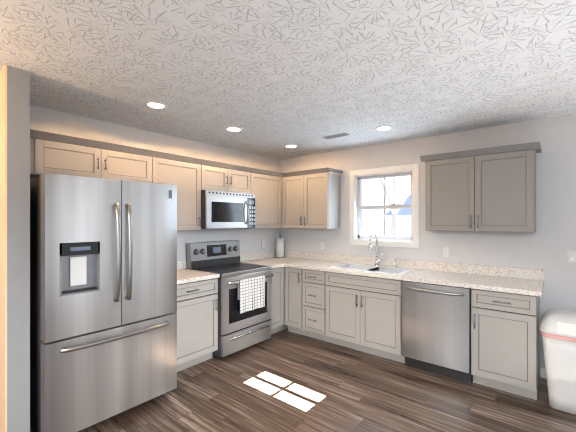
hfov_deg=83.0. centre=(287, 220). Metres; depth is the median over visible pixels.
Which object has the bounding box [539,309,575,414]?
trash can
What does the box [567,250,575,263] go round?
switch plate
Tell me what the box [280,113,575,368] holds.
wall
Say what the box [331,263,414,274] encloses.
double-bowl sink
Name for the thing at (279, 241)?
paper towel roll
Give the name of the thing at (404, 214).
house
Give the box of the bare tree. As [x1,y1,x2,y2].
[379,177,410,235]
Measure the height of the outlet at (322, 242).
0.116 m
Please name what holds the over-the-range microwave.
attached to the upper cabinet at (52, 153)
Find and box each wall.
[0,65,29,431]
[30,105,279,268]
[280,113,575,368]
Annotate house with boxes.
[386,194,410,236]
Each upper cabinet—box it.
[30,129,283,230]
[282,167,342,228]
[420,141,540,232]
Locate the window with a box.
[350,163,418,247]
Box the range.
[187,240,273,358]
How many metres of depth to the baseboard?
3.05 m
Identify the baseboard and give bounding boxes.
[540,368,546,378]
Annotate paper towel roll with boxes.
[275,235,284,257]
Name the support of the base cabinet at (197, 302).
on the floor
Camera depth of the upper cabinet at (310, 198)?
4.39 m
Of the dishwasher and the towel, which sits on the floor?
the dishwasher
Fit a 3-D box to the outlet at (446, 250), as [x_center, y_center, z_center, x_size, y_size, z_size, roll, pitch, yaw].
[1.747,0.345,3.593,0.072,0.116,0.008,0,0,39]
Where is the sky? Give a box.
[362,176,410,235]
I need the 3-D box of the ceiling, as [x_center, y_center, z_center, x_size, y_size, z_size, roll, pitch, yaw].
[-0.339,-1.015,0.654,5.700,0.100,7.500,0,0,39]
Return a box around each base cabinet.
[174,267,287,371]
[284,267,539,399]
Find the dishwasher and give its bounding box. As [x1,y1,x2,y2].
[402,280,472,382]
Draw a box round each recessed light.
[144,101,167,108]
[225,126,242,131]
[284,144,297,147]
[375,125,392,130]
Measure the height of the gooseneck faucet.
0.409 m
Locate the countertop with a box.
[177,250,543,296]
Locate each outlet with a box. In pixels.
[321,241,324,249]
[443,247,449,257]
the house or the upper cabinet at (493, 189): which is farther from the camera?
the house
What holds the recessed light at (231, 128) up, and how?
in the ceiling
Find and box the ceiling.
[0,0,575,159]
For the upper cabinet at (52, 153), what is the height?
0.785 m
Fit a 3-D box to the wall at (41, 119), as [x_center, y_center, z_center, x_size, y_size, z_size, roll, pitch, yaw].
[-2.528,0.255,2.360,0.150,2.440,7.350,0,0,39]
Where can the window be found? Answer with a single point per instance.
(356, 176)
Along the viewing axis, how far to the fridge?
2.29 m
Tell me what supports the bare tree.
on the lawn
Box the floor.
[30,328,575,431]
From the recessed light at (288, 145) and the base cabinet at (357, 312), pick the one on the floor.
the base cabinet at (357, 312)
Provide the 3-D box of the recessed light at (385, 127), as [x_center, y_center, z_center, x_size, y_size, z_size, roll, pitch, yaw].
[0.998,-0.961,3.380,0.184,0.008,0.184,0,0,39]
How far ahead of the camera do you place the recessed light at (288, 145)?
4.19 m
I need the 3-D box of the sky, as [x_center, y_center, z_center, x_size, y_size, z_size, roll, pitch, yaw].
[18.977,-16.025,28.340,80.000,45.000,0.100,0,0,39]
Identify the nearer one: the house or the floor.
the floor
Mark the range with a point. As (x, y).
(244, 289)
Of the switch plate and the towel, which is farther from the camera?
the towel
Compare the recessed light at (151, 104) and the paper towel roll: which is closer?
the recessed light at (151, 104)
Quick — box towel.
[237,275,264,313]
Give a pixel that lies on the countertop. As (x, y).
(525, 281)
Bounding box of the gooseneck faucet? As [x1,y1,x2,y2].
[368,233,383,265]
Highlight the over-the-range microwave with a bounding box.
[201,190,254,228]
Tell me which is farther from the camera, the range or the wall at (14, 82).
the range
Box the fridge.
[30,173,176,431]
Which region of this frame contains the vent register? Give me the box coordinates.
[321,132,351,139]
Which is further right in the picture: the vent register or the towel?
the vent register

